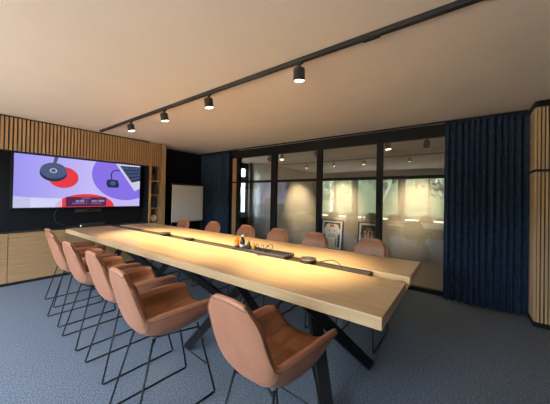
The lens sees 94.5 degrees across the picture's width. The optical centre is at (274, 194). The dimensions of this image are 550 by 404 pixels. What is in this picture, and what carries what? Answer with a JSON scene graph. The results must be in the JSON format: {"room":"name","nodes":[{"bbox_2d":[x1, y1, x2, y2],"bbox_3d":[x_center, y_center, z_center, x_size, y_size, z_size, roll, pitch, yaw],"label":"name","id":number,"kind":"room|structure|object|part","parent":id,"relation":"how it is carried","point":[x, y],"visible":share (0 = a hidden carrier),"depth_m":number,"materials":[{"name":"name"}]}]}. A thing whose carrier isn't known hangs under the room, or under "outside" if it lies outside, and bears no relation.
{"room":"conference room","nodes":[
{"label":"conference room","id":0,"kind":"room"},
{"bbox_2d":[150,146,200,229],"bbox_3d":[-3.842,0.131,4.343,0.100,2.510,6.223,1,-1,36],"label":"wall","id":1,"kind":"structure","parent":0,"point":[181,167],"depth_m":6.26,"materials":[{"name":"black paint"}]},
{"bbox_2d":[0,151,148,230],"bbox_3d":[-4.028,-0.058,3.631,0.442,1.167,4.250,1,-1,36],"label":"wall","id":2,"kind":"structure","parent":1,"relation":"attached to","point":[16,219],"depth_m":4.24,"materials":[{"name":"black paint"}]},
{"bbox_2d":[9,152,140,209],"bbox_3d":[-3.359,-0.191,4.506,0.130,0.843,1.867,1,-1,36],"label":"television","id":3,"kind":"object","parent":2,"relation":"attached to","point":[36,181],"visible":1,"depth_m":4.27,"materials":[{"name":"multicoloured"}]},
{"bbox_2d":[74,208,101,211],"bbox_3d":[-3.344,0.271,4.554,0.103,0.062,0.400,1,-1,36],"label":"bar","id":4,"kind":"object","parent":2,"relation":"attached to","point":[75,209],"visible":0.99,"depth_m":4.51,"materials":[{"name":"black plastic"}]},
{"bbox_2d":[0,114,160,166],"bbox_3d":[-3.932,-0.885,3.717,0.430,0.491,4.472,1,-1,36],"label":"bulkhead","id":5,"kind":"object","parent":1,"relation":"attached to","point":[17,134],"visible":1,"depth_m":4.17,"materials":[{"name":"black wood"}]},
{"bbox_2d":[228,151,232,233],"bbox_3d":[-1.488,0.153,6.435,1.200,2.430,0.060,1,-1,36],"label":"wall","id":6,"kind":"structure","parent":0,"point":[231,152],"depth_m":6.09,"materials":[{"name":"black paint"}]},
{"bbox_2d":[231,150,238,234],"bbox_3d":[-0.951,0.159,6.029,0.145,2.430,0.075,1,-1,36],"label":"trim","id":7,"kind":"structure","parent":6,"relation":"attached to","point":[234,181],"depth_m":5.99,"materials":[{"name":"black wood"}]},
{"bbox_2d":[236,158,270,233],"bbox_3d":[-0.485,0.231,5.689,1.010,2.173,0.065,1,-1,36],"label":"window","id":8,"kind":"structure","parent":6,"relation":"in","point":[239,160],"depth_m":5.93,"materials":[{"name":"black metal"}]},
{"bbox_2d":[270,154,315,230],"bbox_3d":[0.351,0.241,5.071,1.070,2.173,0.065,1,-1,36],"label":"window","id":9,"kind":"structure","parent":6,"relation":"in","point":[274,158],"depth_m":5.31,"materials":[{"name":"black metal"}]},
{"bbox_2d":[233,124,444,158],"bbox_3d":[0.797,-0.929,4.765,4.440,0.177,0.070,1,-1,36],"label":"trim","id":10,"kind":"structure","parent":6,"relation":"attached to","point":[432,131],"depth_m":4.33,"materials":[{"name":"black metal"}]},
{"bbox_2d":[316,149,375,232],"bbox_3d":[1.211,0.251,4.435,1.070,2.173,0.065,1,-1,36],"label":"window","id":11,"kind":"structure","parent":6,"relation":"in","point":[319,177],"depth_m":4.69,"materials":[{"name":"black metal"}]},
{"bbox_2d":[375,143,443,240],"bbox_3d":[2.102,0.261,3.777,1.145,2.173,0.065,1,-1,36],"label":"window","id":12,"kind":"structure","parent":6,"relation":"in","point":[380,146],"depth_m":4.06,"materials":[{"name":"black metal"}]},
{"bbox_2d":[408,284,442,295],"bbox_3d":[0.815,1.364,4.702,4.295,0.062,0.065,1,-1,36],"label":"trim","id":13,"kind":"structure","parent":6,"relation":"attached to","point":[411,287],"depth_m":3.66,"materials":[{"name":"black metal"}]},
{"bbox_2d":[241,163,248,225],"bbox_3d":[-1.437,0.166,7.732,0.060,2.430,2.087,1,-1,36],"label":"wall","id":14,"kind":"structure","parent":0,"point":[244,216],"depth_m":8.35,"materials":[{"name":"black"}]},
{"bbox_2d":[241,168,245,212],"bbox_3d":[-1.131,-0.144,8.140,0.040,1.470,0.540,1,-1,36],"label":"window","id":15,"kind":"structure","parent":14,"relation":"in","point":[242,178],"depth_m":8.33,"materials":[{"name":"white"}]},
{"bbox_2d":[251,163,264,238],"bbox_3d":[-0.635,0.228,8.498,0.880,2.510,0.100,1,-1,36],"label":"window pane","id":16,"kind":"object","parent":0,"point":[258,170],"visible":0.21,"depth_m":8.38,"materials":[{"name":"grey"}]},
{"bbox_2d":[0,0,549,163],"bbox_3d":[0.086,-1.117,2.791,8.800,0.100,8.350,1,-1,36],"label":"ceiling","id":17,"kind":"structure","parent":0,"point":[91,65],"depth_m":2.14,"materials":[{"name":"paint"}]},
{"bbox_2d":[99,0,483,131],"bbox_3d":[-0.335,-1.056,2.390,6.600,0.044,0.037,1,-1,36],"label":"track","id":18,"kind":"object","parent":17,"relation":"attached to","point":[458,4],"visible":1,"depth_m":1.81,"materials":[{"name":"black metal"}]},
{"bbox_2d":[127,121,134,131],"bbox_3d":[-2.087,-0.993,3.686,0.100,0.148,0.103,1,-1,36],"label":"spotlight","id":19,"kind":"object","parent":18,"relation":"attached to","point":[131,128],"visible":1,"depth_m":3.66,"materials":[{"name":"black plastic"}]},
{"bbox_2d":[160,109,168,121],"bbox_3d":[-1.372,-0.985,3.157,0.096,0.147,0.103,1,-1,36],"label":"spotlight","id":20,"kind":"object","parent":18,"relation":"attached to","point":[164,116],"visible":1,"depth_m":3.13,"materials":[{"name":"black plastic"}]},
{"bbox_2d":[204,93,213,108],"bbox_3d":[-0.689,-0.977,2.652,0.094,0.147,0.103,1,-1,36],"label":"spotlight","id":21,"kind":"object","parent":18,"relation":"attached to","point":[208,102],"visible":1,"depth_m":2.62,"materials":[{"name":"black plastic"}]},
{"bbox_2d":[293,61,304,82],"bbox_3d":[0.191,-0.967,2.002,0.096,0.147,0.103,1,-1,36],"label":"spotlight","id":22,"kind":"object","parent":18,"relation":"attached to","point":[298,72],"visible":1,"depth_m":1.97,"materials":[{"name":"black plastic"}]},
{"bbox_2d":[200,110,527,154],"bbox_3d":[0.522,-1.028,4.845,6.160,0.022,0.025,1,-1,36],"label":"track","id":23,"kind":"object","parent":17,"relation":"attached to","point":[521,110],"visible":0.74,"depth_m":4.00,"materials":[{"name":"black metal"}]},
{"bbox_2d":[201,152,229,233],"bbox_3d":[-1.530,0.162,6.306,1.045,2.385,0.094,1,-1,36],"label":"curtain","id":24,"kind":"object","parent":23,"relation":"hanging from","point":[215,167],"visible":0.66,"depth_m":6.23,"materials":[{"name":"blue fabric"}]},
{"bbox_2d":[443,111,529,316],"bbox_3d":[2.623,0.209,3.205,0.822,2.385,0.086,1,-1,36],"label":"curtain","id":25,"kind":"object","parent":23,"relation":"hanging from","point":[486,241],"visible":1,"depth_m":3.17,"materials":[{"name":"blue fabric"}]},
{"bbox_2d":[385,143,390,149],"bbox_3d":[2.112,-0.926,4.741,0.114,0.166,0.105,1,-1,36],"label":"spotlight","id":26,"kind":"object","parent":17,"relation":"attached to","point":[387,145],"visible":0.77,"depth_m":4.70,"materials":[{"name":"black plastic"}]},
{"bbox_2d":[423,139,430,147],"bbox_3d":[2.668,-0.912,4.465,0.104,0.179,0.146,1,-1,20],"label":"spotlight","id":27,"kind":"object","parent":17,"relation":"attached to","point":[426,144],"visible":0.87,"depth_m":4.43,"materials":[{"name":"black plastic"}]},
{"bbox_2d":[0,260,549,403],"bbox_3d":[-0.429,1.386,1.898,8.320,0.080,5.993,1,-1,36],"label":"floor","id":28,"kind":"structure","parent":0,"point":[434,349],"depth_m":2.12,"materials":[{"name":"carpet"}]},
{"bbox_2d":[0,234,7,286],"bbox_3d":[-4.150,0.918,3.455,0.435,0.748,0.655,1,-1,36],"label":"base cabinet","id":29,"kind":"object","parent":28,"relation":"on","point":[3,237],"visible":0.99,"depth_m":3.56,"materials":[{"name":"beige wood"}]},
{"bbox_3d":[-3.982,0.864,3.332,0.020,0.251,0.650,1,-1,36],"label":"drawer","id":30,"kind":"part","parent":29,"relation":"part of","materials":[{"name":"brown wood"}]},
{"bbox_3d":[-3.987,1.119,3.330,0.020,0.250,0.650,1,-1,36],"label":"drawer","id":31,"kind":"part","parent":29,"relation":"part of","materials":[{"name":"brown wood"}]},
{"bbox_3d":[-3.978,0.640,3.334,0.020,0.189,0.650,1,-1,36],"label":"drawer","id":32,"kind":"part","parent":29,"relation":"part of","materials":[{"name":"brown wood"}]},
{"bbox_2d":[6,230,65,285],"bbox_3d":[-3.760,0.930,3.983,0.435,0.748,0.654,1,-1,36],"label":"base cabinet","id":33,"kind":"object","parent":28,"relation":"on","point":[30,258],"visible":0.72,"depth_m":3.78,"materials":[{"name":"beige wood"}]},
{"bbox_2d":[44,228,105,307],"bbox_3d":[-2.568,0.863,3.269,0.467,0.913,0.589,1,-1,36],"label":"armchair","id":34,"kind":"object","parent":28,"relation":"on","point":[86,244],"visible":0.21,"depth_m":3.22,"materials":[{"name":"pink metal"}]},
{"bbox_3d":[-2.689,1.066,3.368,0.071,0.504,0.536,1,-1,36],"label":"sled leg","id":35,"kind":"part","parent":34,"relation":"part of","materials":[{"name":"black metal"}]},
{"bbox_3d":[-2.441,1.069,3.185,0.071,0.504,0.536,1,-1,36],"label":"sled leg","id":36,"kind":"part","parent":34,"relation":"part of","materials":[{"name":"black metal"}]},
{"bbox_2d":[47,234,116,327],"bbox_3d":[-2.145,0.866,2.832,0.467,0.913,0.589,1,-1,36],"label":"armchair","id":37,"kind":"object","parent":28,"relation":"on","point":[54,243],"visible":0.52,"depth_m":2.64,"materials":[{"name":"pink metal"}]},
{"bbox_3d":[-2.266,1.070,2.931,0.071,0.504,0.536,1,-1,36],"label":"sled leg","id":38,"kind":"part","parent":37,"relation":"part of","materials":[{"name":"black metal"}]},
{"bbox_3d":[-2.018,1.073,2.748,0.071,0.504,0.536,1,-1,36],"label":"sled leg","id":39,"kind":"part","parent":37,"relation":"part of","materials":[{"name":"black metal"}]},
{"bbox_2d":[64,233,110,274],"bbox_3d":[-3.370,0.942,4.510,0.435,0.748,0.654,1,-1,36],"label":"base cabinet","id":40,"kind":"object","parent":28,"relation":"on","point":[70,238],"visible":0.13,"depth_m":4.24,"materials":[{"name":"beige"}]},
{"bbox_2d":[62,241,140,350],"bbox_3d":[-1.675,0.872,2.459,0.467,0.913,0.589,1,-1,36],"label":"armchair","id":41,"kind":"object","parent":28,"relation":"on","point":[79,269],"visible":0.66,"depth_m":2.27,"materials":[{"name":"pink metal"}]},
{"bbox_3d":[-1.795,1.075,2.558,0.071,0.504,0.536,1,-1,36],"label":"sled leg","id":42,"kind":"part","parent":41,"relation":"part of","materials":[{"name":"black metal"}]},
{"bbox_3d":[-1.547,1.078,2.375,0.071,0.504,0.536,1,-1,36],"label":"sled leg","id":43,"kind":"part","parent":41,"relation":"part of","materials":[{"name":"black metal"}]},
{"bbox_2d":[111,247,145,263],"bbox_3d":[-2.974,0.954,5.047,0.435,0.748,0.677,1,-1,36],"label":"base cabinet","id":44,"kind":"object","parent":28,"relation":"on","point":[128,259],"visible":0.08,"depth_m":4.86,"materials":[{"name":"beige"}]},
{"bbox_2d":[0,222,145,233],"bbox_3d":[-4.040,0.549,3.620,0.400,0.042,4.240,1,-1,36],"label":"countertop","id":45,"kind":"structure","parent":44,"relation":"on","point":[113,224],"depth_m":4.09,"materials":[{"name":"black wood"}]},
{"bbox_2d":[85,250,174,384],"bbox_3d":[-1.187,0.877,2.085,0.467,0.913,0.589,1,-1,38],"label":"armchair","id":46,"kind":"object","parent":28,"relation":"on","point":[143,278],"visible":0.7,"depth_m":1.94,"materials":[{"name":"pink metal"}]},
{"bbox_3d":[-1.304,1.081,2.188,0.071,0.504,0.536,1,-1,38],"label":"sled leg","id":47,"kind":"part","parent":46,"relation":"part of","materials":[{"name":"black metal"}]},
{"bbox_3d":[-1.061,1.083,1.997,0.071,0.504,0.536,1,-1,38],"label":"sled leg","id":48,"kind":"part","parent":46,"relation":"part of","materials":[{"name":"black metal"}]},
{"bbox_2d":[146,144,165,259],"bbox_3d":[-2.637,0.125,5.460,0.400,2.427,0.350,1,-1,36],"label":"bookcase","id":49,"kind":"object","parent":28,"relation":"on","point":[159,211],"visible":0.42,"depth_m":5.44,"materials":[{"name":"brown wood"}]},
{"bbox_3d":[-2.735,0.367,5.332,0.400,1.936,0.037,1,-1,36],"label":"panel","id":50,"kind":"part","parent":49,"relation":"part of","materials":[{"name":"brown wood"}]},
{"bbox_2d":[150,214,156,222],"bbox_3d":[-2.582,0.499,5.373,0.060,0.175,0.150,1,-1,36],"label":"desk clock","id":51,"kind":"object","parent":49,"relation":"on","point":[153,217],"visible":0.96,"depth_m":5.36,"materials":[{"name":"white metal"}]},
{"bbox_2d":[151,174,156,179],"bbox_3d":[-2.620,-0.370,5.409,0.149,0.122,0.148,1,-1,36],"label":"storage box","id":52,"kind":"object","parent":49,"relation":"on","point":[153,177],"visible":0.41,"depth_m":5.36,"materials":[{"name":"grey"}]},
{"bbox_3d":[-2.563,0.127,5.560,0.400,2.427,0.100,1,-1,36],"label":"panel","id":53,"kind":"part","parent":49,"relation":"part of","materials":[{"name":"brown wood"}]},
{"bbox_2d":[108,267,215,403],"bbox_3d":[-0.721,0.882,1.648,0.467,0.913,0.589,1,-1,40],"label":"armchair","id":54,"kind":"object","parent":28,"relation":"on","point":[157,312],"visible":0.98,"depth_m":1.53,"materials":[{"name":"pink leather"}]},
{"bbox_3d":[-0.834,1.085,1.756,0.071,0.504,0.536,1,-1,40],"label":"sled leg","id":55,"kind":"part","parent":54,"relation":"part of","materials":[{"name":"black metal"}]},
{"bbox_2d":[146,298,197,318],"bbox_3d":[-0.662,0.795,1.715,0.300,0.051,0.385,1,-1,40],"label":"seat cushion","id":56,"kind":"object","parent":54,"relation":"on","point":[152,310],"depth_m":1.79,"materials":[{"name":"brown leather"}]},
{"bbox_3d":[-0.709,0.885,1.662,0.274,0.047,0.298,1,-1,40],"label":"under frame","id":57,"kind":"part","parent":54,"relation":"part of","materials":[{"name":"black metal"}]},
{"bbox_3d":[-0.599,1.088,1.555,0.071,0.504,0.536,1,-1,40],"label":"sled leg","id":58,"kind":"part","parent":54,"relation":"part of","materials":[{"name":"black metal"}]},
{"bbox_2d":[151,218,189,273],"bbox_3d":[-1.871,0.887,4.549,0.467,0.913,0.589,1,-1,36],"label":"armchair","id":59,"kind":"object","parent":28,"relation":"on","point":[183,222],"visible":0.25,"depth_m":4.71,"materials":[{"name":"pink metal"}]},
{"bbox_2d":[171,183,205,229],"bbox_3d":[-2.044,0.554,5.756,0.401,1.588,0.862,1,-1,36],"label":"flipchart","id":60,"kind":"object","parent":28,"relation":"on","point":[187,199],"visible":0.84,"depth_m":5.63,"materials":[{"name":"grey"}]},
{"bbox_2d":[177,221,219,286],"bbox_3d":[-1.195,0.895,4.049,0.467,0.913,0.589,1,-1,36],"label":"armchair","id":61,"kind":"object","parent":28,"relation":"on","point":[212,226],"visible":0.2,"depth_m":4.21,"materials":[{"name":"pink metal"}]},
{"bbox_2d":[211,225,254,294],"bbox_3d":[-0.592,0.902,3.603,0.467,0.913,0.589,1,-1,36],"label":"armchair","id":62,"kind":"object","parent":28,"relation":"on","point":[246,230],"visible":0.22,"depth_m":3.77,"materials":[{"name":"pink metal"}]},
{"bbox_2d":[66,223,420,403],"bbox_3d":[-1.028,0.968,3.219,4.848,0.773,1.390,1,-1,36],"label":"conference table","id":63,"kind":"object","parent":28,"relation":"on","point":[367,290],"visible":0.93,"depth_m":2.06,"materials":[{"name":"brown wood"}]},
{"bbox_3d":[-2.384,0.984,3.679,0.499,0.682,0.065,1,-1,-9],"label":"leg","id":64,"kind":"part","parent":63,"relation":"part of","materials":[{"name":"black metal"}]},
{"bbox_3d":[-1.803,0.994,3.599,0.635,0.695,0.635,1,-1,36],"label":"leg","id":65,"kind":"part","parent":63,"relation":"part of","materials":[{"name":"black metal"}]},
{"bbox_3d":[-1.403,0.995,2.954,0.527,0.683,0.065,1,-1,-6],"label":"leg","id":66,"kind":"part","parent":63,"relation":"part of","materials":[{"name":"black metal"}]},
{"bbox_2d":[160,232,170,235],"bbox_3d":[-1.577,0.557,3.646,0.149,0.038,0.149,1,-1,36],"label":"puck","id":67,"kind":"object","parent":63,"relation":"on","point":[161,233],"visible":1,"depth_m":3.60,"materials":[{"name":"black plastic"}]},
{"bbox_3d":[-0.762,1.006,2.829,0.912,0.697,0.065,1,-1,-3],"label":"leg","id":68,"kind":"part","parent":63,"relation":"part of","materials":[{"name":"black metal"}]},
{"bbox_3d":[-0.483,1.006,2.234,0.604,0.687,0.065,1,-1,-3],"label":"leg","id":69,"kind":"part","parent":63,"relation":"part of","materials":[{"name":"black metal"}]},
{"bbox_2d":[234,235,239,245],"bbox_3d":[-0.429,0.523,2.867,0.059,0.133,0.059,1,-1,36],"label":"juice bottle","id":70,"kind":"object","parent":63,"relation":"on","point":[236,241],"visible":0.86,"depth_m":2.85,"materials":[{"name":"orange"}]},
{"bbox_2d":[114,225,372,276],"bbox_3d":[-1.103,0.614,3.325,4.565,0.049,0.166,1,-1,36],"label":"cable tray","id":71,"kind":"object","parent":63,"relation":"on","point":[329,265],"depth_m":2.47,"materials":[{"name":"black metal"}]},
{"bbox_3d":[-0.195,1.012,2.307,0.485,0.681,0.065,1,-1,-30],"label":"leg","id":72,"kind":"part","parent":63,"relation":"part of","materials":[{"name":"black metal"}]},
{"bbox_2d":[232,245,293,258],"bbox_3d":[-0.139,0.579,2.614,0.682,0.029,0.182,1,-1,36],"label":"serving tray","id":73,"kind":"object","parent":63,"relation":"on","point":[273,253],"visible":0.79,"depth_m":2.56,"materials":[{"name":"black plastic"}]},
{"bbox_2d":[240,235,244,247],"bbox_3d":[-0.359,0.513,2.803,0.057,0.143,0.057,1,-1,36],"label":"bottle","id":74,"kind":"object","parent":73,"relation":"on","point":[242,241],"visible":0.98,"depth_m":2.78,"materials":[{"name":"black"}]},
{"bbox_2d":[254,243,272,252],"bbox_3d":[-0.108,0.542,2.592,0.201,0.086,0.086,1,-1,36],"label":"glasses","id":75,"kind":"object","parent":73,"relation":"on","point":[257,243],"visible":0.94,"depth_m":2.59,"materials":[{"name":"clear glass"}]},
{"bbox_2d":[300,256,315,263],"bbox_3d":[0.294,0.578,2.257,0.149,0.038,0.149,1,-1,36],"label":"puck","id":76,"kind":"object","parent":63,"relation":"on","point":[304,259],"visible":1,"depth_m":2.21,"materials":[{"name":"black plastic"}]},
{"bbox_3d":[0.291,1.015,1.705,0.076,0.681,0.418,1,-1,-9],"label":"leg","id":77,"kind":"part","parent":63,"relation":"part of","materials":[{"name":"black metal"}]},
{"bbox_3d":[0.456,1.019,1.869,0.725,0.700,0.076,1,-1,-30],"label":"leg","id":78,"kind":"part","parent":63,"relation":"part of","materials":[{"name":"black metal"}]},
{"bbox_2d":[240,228,288,305],"bbox_3d":[-0.118,0.907,3.253,0.467,0.913,0.589,1,-1,36],"label":"armchair","id":79,"kind":"object","parent":28,"relation":"on","point":[276,234],"visible":0.14,"depth_m":3.42,"materials":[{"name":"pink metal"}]},
{"bbox_2d":[208,293,336,403],"bbox_3d":[-0.017,0.891,1.271,0.467,0.913,0.589,1,-1,41],"label":"armchair","id":80,"kind":"object","parent":28,"relation":"on","point":[260,345],"visible":1,"depth_m":1.10,"materials":[{"name":"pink leather"}]},
{"bbox_3d":[-0.130,1.095,1.379,0.071,0.504,0.536,1,-1,41],"label":"sled leg","id":81,"kind":"part","parent":80,"relation":"part of","materials":[{"name":"black metal"}]},
{"bbox_3d":[-0.005,0.895,1.284,0.274,0.047,0.298,1,-1,41],"label":"under frame","id":82,"kind":"part","parent":80,"relation":"part of","materials":[{"name":"black metal"}]},
{"bbox_2d":[266,326,315,366],"bbox_3d":[0.042,0.805,1.338,0.300,0.051,0.385,1,-1,41],"label":"seat cushion","id":83,"kind":"object","parent":80,"relation":"on","point":[283,342],"depth_m":1.37,"materials":[{"name":"brown leather"}]},
{"bbox_3d":[0.103,1.097,1.177,0.071,0.504,0.536,1,-1,41],"label":"sled leg","id":84,"kind":"part","parent":80,"relation":"part of","materials":[{"name":"black metal"}]},
{"bbox_2d":[278,232,327,328],"bbox_3d":[0.333,0.913,2.920,0.467,0.913,0.589,1,-1,36],"label":"armchair","id":85,"kind":"object","parent":28,"relation":"on","point":[315,239],"visible":0.18,"depth_m":3.09,"materials":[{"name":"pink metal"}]},
{"bbox_3d":[0.197,1.116,3.000,0.071,0.504,0.536,1,-1,36],"label":"sled leg","id":86,"kind":"part","parent":85,"relation":"part of","materials":[{"name":"black metal"}]},
{"bbox_2d":[333,238,387,353],"bbox_3d":[0.871,0.919,2.522,0.467,0.913,0.589,1,-1,36],"label":"armchair","id":87,"kind":"object","parent":28,"relation":"on","point":[371,246],"visible":0.1,"depth_m":2.69,"materials":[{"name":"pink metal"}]},
{"bbox_3d":[0.984,1.125,2.418,0.071,0.504,0.536,1,-1,36],"label":"sled leg","id":88,"kind":"part","parent":87,"relation":"part of","materials":[{"name":"black metal"}]},
{"bbox_2d":[528,99,549,329],"bbox_3d":[3.698,0.211,2.314,1.951,2.428,0.386,1,-1,36],"label":"wall panel","id":89,"kind":"object","parent":28,"relation":"on","point":[539,159],"visible":0.96,"depth_m":2.72,"materials":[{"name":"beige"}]},
{"bbox_2d":[254,237,442,289],"bbox_3d":[1.819,1.458,5.259,8.700,0.080,2.027,1,-1,36],"label":"floor","id":90,"kind":"structure","parent":0,"point":[430,275],"depth_m":4.46,"materials":[{"name":"carpet"}]},
{"bbox_2d":[248,163,251,224],"bbox_3d":[-0.812,0.182,8.207,0.060,2.430,0.100,1,-1,36],"label":"trim","id":91,"kind":"structure","parent":90,"relation":"on","point":[250,164],"depth_m":8.18,"materials":[{"name":"black"}]},
{"bbox_2d":[322,219,343,250],"bbox_3d":[1.495,1.043,6.698,0.600,0.768,0.126,1,-1,36],"label":"picture frame","id":92,"kind":"object","parent":90,"relation":"on","point":[332,229],"visible":0.91,"depth_m":6.66,"materials":[{"name":"black"}]},
{"bbox_2d":[357,222,375,241],"bbox_3d":[2.275,1.052,6.121,0.560,0.768,0.126,1,-1,36],"label":"picture frame","id":93,"kind":"object","parent":90,"relation":"on","point":[365,229],"visible":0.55,"depth_m":6.19,"materials":[{"name":"black"}]},
{"bbox_2d":[264,148,444,264],"bbox_3d":[2.827,0.267,5.864,7.820,2.510,0.100,1,-1,36],"label":"wall","id":94,"kind":"structure","parent":0,"point":[413,209],"depth_m":6.17,"materials":[{"name":"clear glass"}]},
{"label":"outside","id":95,"kind":"structure","parent":0,"visible":0},
{"bbox_3d":[-7.984,1.479,-6.570,55.000,0.500,60.000,1,-1,36],"label":"terrace","id":96,"kind":"object","parent":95,"visible":0},
{"bbox_2d":[241,169,244,211],"bbox_3d":[-2.153,-1.518,14.685,1.050,6.100,13.000,1,-1,36],"label":"wall","id":97,"kind":"structure","parent":96,"relation":"on","point":[243,170],"depth_m":14.32,"materials":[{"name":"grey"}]}
]}

